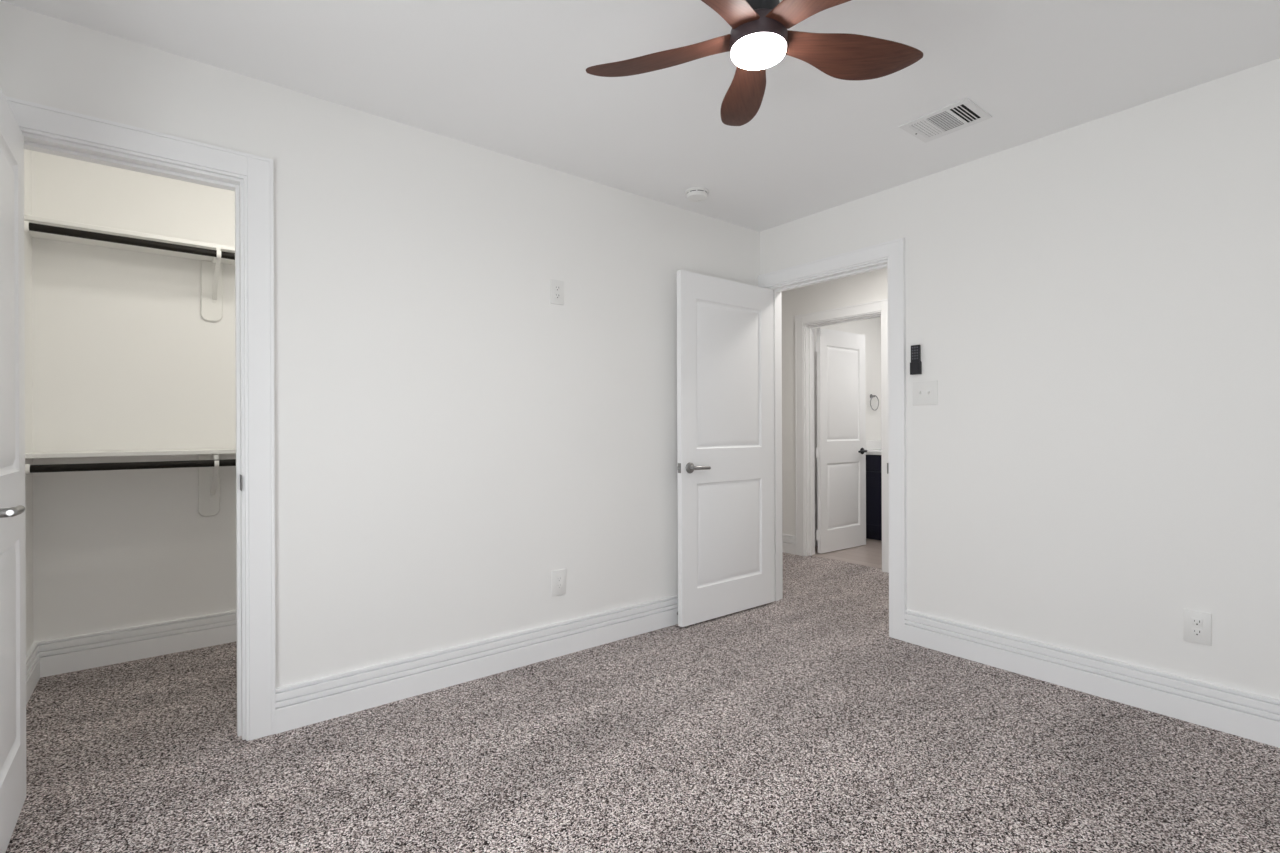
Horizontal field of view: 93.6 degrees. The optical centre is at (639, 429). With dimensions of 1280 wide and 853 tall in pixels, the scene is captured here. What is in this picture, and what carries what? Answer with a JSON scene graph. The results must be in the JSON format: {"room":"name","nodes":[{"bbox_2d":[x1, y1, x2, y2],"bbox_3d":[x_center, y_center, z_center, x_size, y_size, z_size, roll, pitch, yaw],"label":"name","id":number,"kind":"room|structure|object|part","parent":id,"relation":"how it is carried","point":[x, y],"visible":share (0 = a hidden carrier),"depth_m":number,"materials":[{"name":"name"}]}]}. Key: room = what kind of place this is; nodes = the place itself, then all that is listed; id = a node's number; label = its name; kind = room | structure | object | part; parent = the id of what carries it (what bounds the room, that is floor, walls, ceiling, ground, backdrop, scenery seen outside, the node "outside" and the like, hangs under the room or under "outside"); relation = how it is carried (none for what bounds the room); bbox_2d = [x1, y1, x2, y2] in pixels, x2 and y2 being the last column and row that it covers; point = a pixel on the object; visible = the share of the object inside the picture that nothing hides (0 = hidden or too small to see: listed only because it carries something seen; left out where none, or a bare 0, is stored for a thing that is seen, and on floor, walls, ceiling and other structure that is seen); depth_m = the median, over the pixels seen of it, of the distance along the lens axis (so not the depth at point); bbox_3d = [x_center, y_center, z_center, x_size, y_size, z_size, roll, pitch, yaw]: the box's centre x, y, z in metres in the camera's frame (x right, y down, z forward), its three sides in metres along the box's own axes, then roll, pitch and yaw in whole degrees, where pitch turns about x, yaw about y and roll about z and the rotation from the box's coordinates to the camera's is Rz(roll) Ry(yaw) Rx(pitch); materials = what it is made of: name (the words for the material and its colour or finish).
{"room":"empty bedroom","nodes":[
{"label":"empty bedroom","id":0,"kind":"room"},
{"bbox_2d":[24,149,32,652],"bbox_3d":[-2.489,-0.077,2.283,0.120,2.441,1.161,0,0,-38],"label":"wall","id":1,"kind":"structure","parent":0,"point":[27,153],"depth_m":2.70,"materials":[{"name":"white paint"}]},
{"bbox_2d":[26,642,39,704],"bbox_3d":[-2.428,1.061,2.327,0.024,0.163,1.161,0,0,-38],"label":"baseboard","id":2,"kind":"structure","parent":1,"relation":"attached to","point":[32,656],"depth_m":2.63,"materials":[{"name":"white wood"}]},
{"bbox_2d":[31,150,235,641],"bbox_3d":[-2.144,-0.079,3.373,2.015,2.441,0.120,0,0,-38],"label":"wall","id":3,"kind":"structure","parent":0,"point":[125,356],"depth_m":2.98,"materials":[{"name":"white paint"}]},
{"bbox_2d":[37,610,236,677],"bbox_3d":[-2.094,1.060,3.316,1.775,0.163,0.024,0,0,-38],"label":"baseboard","id":4,"kind":"structure","parent":3,"relation":"attached to","point":[57,656],"depth_m":2.98,"materials":[{"name":"white wood"}]},
{"bbox_2d":[198,454,219,515],"bbox_3d":[-2.168,0.289,3.041,0.092,0.335,0.366,0,0,-38],"label":"shelf bracket","id":5,"kind":"object","parent":3,"relation":"attached to","point":[208,477],"visible":0.87,"depth_m":3.16,"materials":[{"name":"white metal"}]},
{"bbox_2d":[25,459,235,473],"bbox_3d":[-1.891,0.163,3.055,1.774,0.060,0.060,0,0,-38],"label":"closet rod","id":6,"kind":"object","parent":5,"relation":"attached to","point":[29,468],"visible":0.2,"depth_m":2.70,"materials":[{"name":"brown metal"}]},
{"bbox_2d":[25,464,30,473],"bbox_3d":[-2.574,0.166,2.515,0.034,0.060,0.060,0,0,-38],"label":"socket","id":7,"kind":"object","parent":6,"relation":"attached to","point":[27,466],"depth_m":2.51,"materials":[{"name":"white paint"}]},
{"bbox_2d":[25,448,235,457],"bbox_3d":[-2.008,0.111,3.202,1.773,0.019,0.314,0,0,-38],"label":"closet shelf","id":8,"kind":"object","parent":5,"relation":"on","point":[63,454],"visible":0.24,"depth_m":2.79,"materials":[{"name":"white paint"}]},
{"bbox_3d":[-2.164,0.240,3.058,0.018,0.234,0.305,0,0,-38],"label":"arm","id":9,"kind":"part","parent":5,"relation":"part of","materials":[{"name":"white paint"}]},
{"bbox_2d":[201,248,221,321],"bbox_3d":[-2.161,-0.731,3.050,0.092,0.314,0.366,0,0,-38],"label":"shelf bracket","id":10,"kind":"object","parent":3,"relation":"attached to","point":[211,272],"visible":0.99,"depth_m":3.17,"materials":[{"name":"white metal"}]},
{"bbox_2d":[24,215,234,264],"bbox_3d":[-2.012,-0.899,3.202,1.773,0.019,0.314,0,0,-38],"label":"closet shelf","id":11,"kind":"object","parent":10,"relation":"on","point":[32,219],"visible":0.2,"depth_m":2.83,"materials":[{"name":"white paint"}]},
{"bbox_2d":[24,221,234,259],"bbox_3d":[-1.896,-0.855,3.055,1.774,0.060,0.060,0,0,-38],"label":"closet rod","id":12,"kind":"object","parent":10,"relation":"attached to","point":[28,226],"visible":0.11,"depth_m":2.70,"materials":[{"name":"brown metal"}]},
{"bbox_2d":[24,221,29,231],"bbox_3d":[-2.578,-0.852,2.515,0.034,0.060,0.060,0,0,-38],"label":"socket","id":13,"kind":"object","parent":12,"relation":"attached to","point":[26,223],"depth_m":2.51,"materials":[{"name":"white paint"}]},
{"bbox_3d":[-2.159,-0.781,3.066,0.018,0.213,0.305,0,0,-38],"label":"arm","id":14,"kind":"part","parent":10,"relation":"part of","materials":[{"name":"white paint"}]},
{"bbox_2d":[0,1,759,687],"bbox_3d":[-0.713,-0.085,2.872,4.007,2.441,0.120,0,0,-38],"label":"wall","id":15,"kind":"structure","parent":0,"point":[451,437],"depth_m":2.64,"materials":[{"name":"white paint"}]},
{"bbox_2d":[0,87,25,852],"bbox_3d":[-1.718,0.113,1.604,0.152,2.030,0.623,0,0,-38],"label":"door","id":16,"kind":"structure","parent":15,"relation":"in","point":[12,308],"depth_m":1.69,"materials":[{"name":"white wood"}]},
{"bbox_3d":[-1.560,0.201,1.479,0.058,0.064,0.149,0,0,-38],"label":"handle","id":17,"kind":"part","parent":16,"relation":"part of","materials":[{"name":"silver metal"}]},
{"bbox_2d":[5,96,275,740],"bbox_3d":[-1.731,0.066,2.066,0.799,2.148,0.167,0,0,-38],"label":"door frame","id":18,"kind":"structure","parent":15,"relation":"attached to","point":[45,129],"depth_m":2.21,"materials":[{"name":"white wood"}]},
{"bbox_3d":[-1.471,0.196,2.216,0.002,0.058,0.054,0,0,-38],"label":"strike plate","id":19,"kind":"part","parent":18,"relation":"part of","materials":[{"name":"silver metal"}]},
{"bbox_2d":[275,595,677,733],"bbox_3d":[-0.278,1.053,3.121,2.783,0.163,0.024,0,0,-38],"label":"baseboard","id":20,"kind":"structure","parent":15,"relation":"attached to","point":[309,702],"depth_m":2.68,"materials":[{"name":"white wood"}]},
{"bbox_2d":[550,279,563,304],"bbox_3d":[-0.417,-0.690,3.026,0.076,0.120,0.009,0,0,-38],"label":"wall outlet","id":21,"kind":"object","parent":15,"relation":"attached to","point":[556,286],"visible":1,"depth_m":3.02,"materials":[{"name":"white plastic"}]},
{"bbox_2d":[551,569,565,595],"bbox_3d":[-0.409,0.771,3.027,0.080,0.126,0.009,0,0,-38],"label":"wall outlet","id":22,"kind":"object","parent":15,"relation":"attached to","point":[558,576],"visible":1,"depth_m":3.02,"materials":[{"name":"white plastic"}]},
{"bbox_2d":[556,575,561,589],"bbox_3d":[-0.407,0.771,3.025,0.036,0.069,0.003,0,0,-38],"label":"receptacle","id":23,"kind":"object","parent":22,"relation":"attached to","point":[558,577],"depth_m":3.02,"materials":[{"name":"grey plastic"}]},
{"bbox_2d":[677,270,773,626],"bbox_3d":[0.541,0.107,3.669,0.829,2.024,0.152,0,0,-38],"label":"door","id":24,"kind":"structure","parent":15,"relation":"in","point":[725,428],"depth_m":3.62,"materials":[{"name":"white wood"}]},
{"bbox_3d":[0.336,0.220,3.446,0.149,0.064,0.058,0,0,-38],"label":"handle","id":25,"kind":"part","parent":24,"relation":"part of","materials":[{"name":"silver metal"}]},
{"bbox_2d":[0,0,1279,231],"bbox_3d":[0.972,-1.372,3.171,7.030,0.120,5.080,0,0,-38],"label":"ceiling","id":26,"kind":"structure","parent":0,"point":[507,77],"depth_m":2.20,"materials":[{"name":"white paint"}]},
{"bbox_2d":[685,187,708,201],"bbox_3d":[0.314,-1.288,3.313,0.130,0.042,0.130,0,0,-38],"label":"smoke detector","id":27,"kind":"object","parent":26,"relation":"attached to","point":[695,194],"visible":1,"depth_m":3.28,"materials":[{"name":"white plastic"}]},
{"bbox_2d":[586,0,922,125],"bbox_3d":[0.322,-1.150,1.562,0.964,0.319,0.948,0,0,-38],"label":"ceiling fan","id":28,"kind":"object","parent":26,"relation":"hanging from","point":[759,37],"visible":1,"depth_m":1.64,"materials":[{"name":"brown wood"}]},
{"bbox_3d":[0.050,-1.039,1.690,0.458,0.051,0.136,0,0,22],"label":"blade","id":29,"kind":"part","parent":28,"relation":"part of","materials":[{"name":"brown wood"}]},
{"bbox_3d":[0.144,-1.040,1.374,0.136,0.051,0.458,0,0,40],"label":"blade","id":30,"kind":"part","parent":28,"relation":"part of","materials":[{"name":"brown wood"}]},
{"bbox_3d":[0.321,-1.040,1.877,0.136,0.051,0.458,0,0,4],"label":"blade","id":31,"kind":"part","parent":28,"relation":"part of","materials":[{"name":"brown wood"}]},
{"bbox_2d":[731,33,785,69],"bbox_3d":[0.315,-1.001,1.597,0.143,0.020,0.143,0,0,-38],"label":"diffuser","id":32,"kind":"object","parent":28,"relation":"attached to","point":[750,51],"depth_m":1.57,"materials":[{"name":"white glass"}]},
{"bbox_3d":[0.473,-1.041,1.366,0.136,0.051,0.458,0,0,-32],"label":"blade","id":33,"kind":"part","parent":28,"relation":"part of","materials":[{"name":"brown wood"}]},
{"bbox_3d":[0.583,-1.041,1.677,0.458,0.051,0.136,0,0,-14],"label":"blade","id":34,"kind":"part","parent":28,"relation":"part of","materials":[{"name":"brown wood"}]},
{"bbox_2d":[899,98,991,142],"bbox_3d":[1.298,-1.309,2.562,0.236,0.008,0.284,0,0,-38],"label":"ceiling vent","id":35,"kind":"object","parent":26,"relation":"in","point":[964,113],"visible":1,"depth_m":2.55,"materials":[{"name":"white metal"}]},
{"bbox_2d":[5,538,1279,852],"bbox_3d":[0.983,1.177,3.171,7.030,0.104,5.080,0,0,-38],"label":"floor","id":36,"kind":"structure","parent":0,"point":[795,723],"depth_m":2.06,"materials":[{"name":"carpet"}]},
{"bbox_2d":[866,455,881,540],"bbox_3d":[2.811,0.685,5.856,0.586,0.863,1.298,0,0,-38],"label":"vanity cabinet","id":37,"kind":"object","parent":36,"relation":"on","point":[873,462],"visible":0.03,"depth_m":6.04,"materials":[{"name":"black paint"}]},
{"bbox_2d":[866,440,880,454],"bbox_3d":[2.819,0.184,5.851,0.576,0.136,1.318,0,0,-38],"label":"countertop","id":38,"kind":"structure","parent":37,"relation":"on","point":[873,447],"depth_m":6.37,"materials":[{"name":"white stone"}]},
{"bbox_3d":[2.343,0.337,6.038,0.020,0.152,0.427,0,0,-38],"label":"drawer","id":39,"kind":"part","parent":37,"relation":"part of","materials":[{"name":"black paint"}]},
{"bbox_2d":[781,268,887,535],"bbox_3d":[2.065,-0.096,4.695,0.120,2.441,3.800,0,0,-38],"label":"wall","id":40,"kind":"structure","parent":0,"point":[871,286],"depth_m":5.45,"materials":[{"name":"white paint"}]},
{"bbox_2d":[782,534,795,554],"bbox_3d":[2.013,1.043,4.650,0.024,0.163,3.800,0,0,-38],"label":"baseboard","id":41,"kind":"structure","parent":40,"relation":"attached to","point":[788,541],"depth_m":5.47,"materials":[{"name":"white wood"}]},
{"bbox_2d":[815,328,866,553],"bbox_3d":[1.889,0.101,5.617,0.723,2.024,0.152,0,0,-37],"label":"door","id":42,"kind":"structure","parent":40,"relation":"in","point":[841,450],"depth_m":5.58,"materials":[{"name":"white wood"}]},
{"bbox_3d":[2.115,0.207,5.726,0.149,0.064,0.058,0,0,-37],"label":"handle","id":43,"kind":"part","parent":42,"relation":"part of","materials":[{"name":"black metal"}]},
{"bbox_2d":[795,299,888,572],"bbox_3d":[1.745,0.052,5.100,0.167,2.148,0.916,0,0,-38],"label":"door frame","id":44,"kind":"structure","parent":40,"relation":"attached to","point":[805,324],"depth_m":5.35,"materials":[{"name":"white wood"}]},
{"bbox_2d":[814,317,880,528],"bbox_3d":[1.994,-0.096,6.119,1.537,2.441,0.120,0,0,-38],"label":"wall","id":45,"kind":"structure","parent":0,"point":[871,328],"depth_m":6.40,"materials":[{"name":"white paint"}]},
{"bbox_2d":[815,529,817,546],"bbox_3d":[2.044,1.043,6.062,1.537,0.163,0.024,0,0,-38],"label":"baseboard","id":46,"kind":"structure","parent":45,"relation":"attached to","point":[816,541],"depth_m":5.77,"materials":[{"name":"white wood"}]},
{"bbox_2d":[866,440,880,449],"bbox_3d":[2.819,0.166,5.851,0.576,0.100,1.318,0,0,-38],"label":"backsplash","id":47,"kind":"structure","parent":45,"relation":"attached to","point":[872,444],"depth_m":6.41,"materials":[{"name":"white stone"}]},
{"bbox_2d":[870,394,878,410],"bbox_3d":[2.479,-0.288,6.397,0.165,0.176,0.046,0,0,-38],"label":"towel ring","id":48,"kind":"object","parent":45,"relation":"attached to","point":[871,395],"visible":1,"depth_m":6.39,"materials":[{"name":"silver metal"}]},
{"bbox_2d":[760,58,1279,699],"bbox_3d":[1.870,-0.095,2.739,0.120,2.441,3.294,0,0,-38],"label":"wall","id":49,"kind":"structure","parent":0,"point":[1093,307],"depth_m":2.53,"materials":[{"name":"white paint"}]},
{"bbox_2d":[758,238,906,640],"bbox_3d":[1.151,0.054,3.649,0.167,2.148,1.022,0,0,-38],"label":"door frame","id":50,"kind":"structure","parent":49,"relation":"attached to","point":[890,255],"depth_m":3.26,"materials":[{"name":"white wood"}]},
{"bbox_2d":[910,362,921,374],"bbox_3d":[1.448,-0.323,3.158,0.022,0.069,0.053,0,0,-38],"label":"cradle","id":51,"kind":"object","parent":49,"relation":"attached to","point":[916,367],"visible":1,"depth_m":3.15,"materials":[{"name":"black plastic"}]},
{"bbox_2d":[911,345,920,362],"bbox_3d":[1.446,-0.369,3.157,0.016,0.147,0.048,0,0,-38],"label":"remote","id":52,"kind":"object","parent":51,"relation":"in","point":[915,349],"visible":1,"depth_m":3.15,"materials":[{"name":"black plastic"}]},
{"bbox_2d":[913,381,937,405],"bbox_3d":[1.478,-0.188,3.124,0.018,0.124,0.130,0,0,-38],"label":"light switch","id":53,"kind":"object","parent":49,"relation":"attached to","point":[924,392],"visible":1,"depth_m":3.12,"materials":[{"name":"white plastic"}]},
{"bbox_2d":[905,610,1279,747],"bbox_3d":[2.091,1.043,2.350,0.024,0.163,2.176,0,0,-38],"label":"baseboard","id":54,"kind":"structure","parent":49,"relation":"attached to","point":[1255,717],"depth_m":2.50,"materials":[{"name":"white wood"}]},
{"bbox_2d":[1183,609,1211,645],"bbox_3d":[2.135,0.757,2.305,0.009,0.122,0.080,0,0,-38],"label":"wall outlet","id":55,"kind":"object","parent":49,"relation":"attached to","point":[1197,625],"visible":1,"depth_m":2.30,"materials":[{"name":"white plastic"}]},
{"bbox_2d":[1191,617,1202,626],"bbox_3d":[2.133,0.738,2.303,0.003,0.028,0.033,0,0,-38],"label":"receptacle","id":56,"kind":"object","parent":55,"relation":"attached to","point":[1195,621],"depth_m":2.30,"materials":[{"name":"white plastic"}]},
{"bbox_2d":[1191,628,1202,636],"bbox_3d":[2.133,0.777,2.303,0.003,0.028,0.033,0,0,-38],"label":"receptacle","id":57,"kind":"object","parent":55,"relation":"attached to","point":[1195,632],"depth_m":2.30,"materials":[{"name":"white plastic"}]}
]}

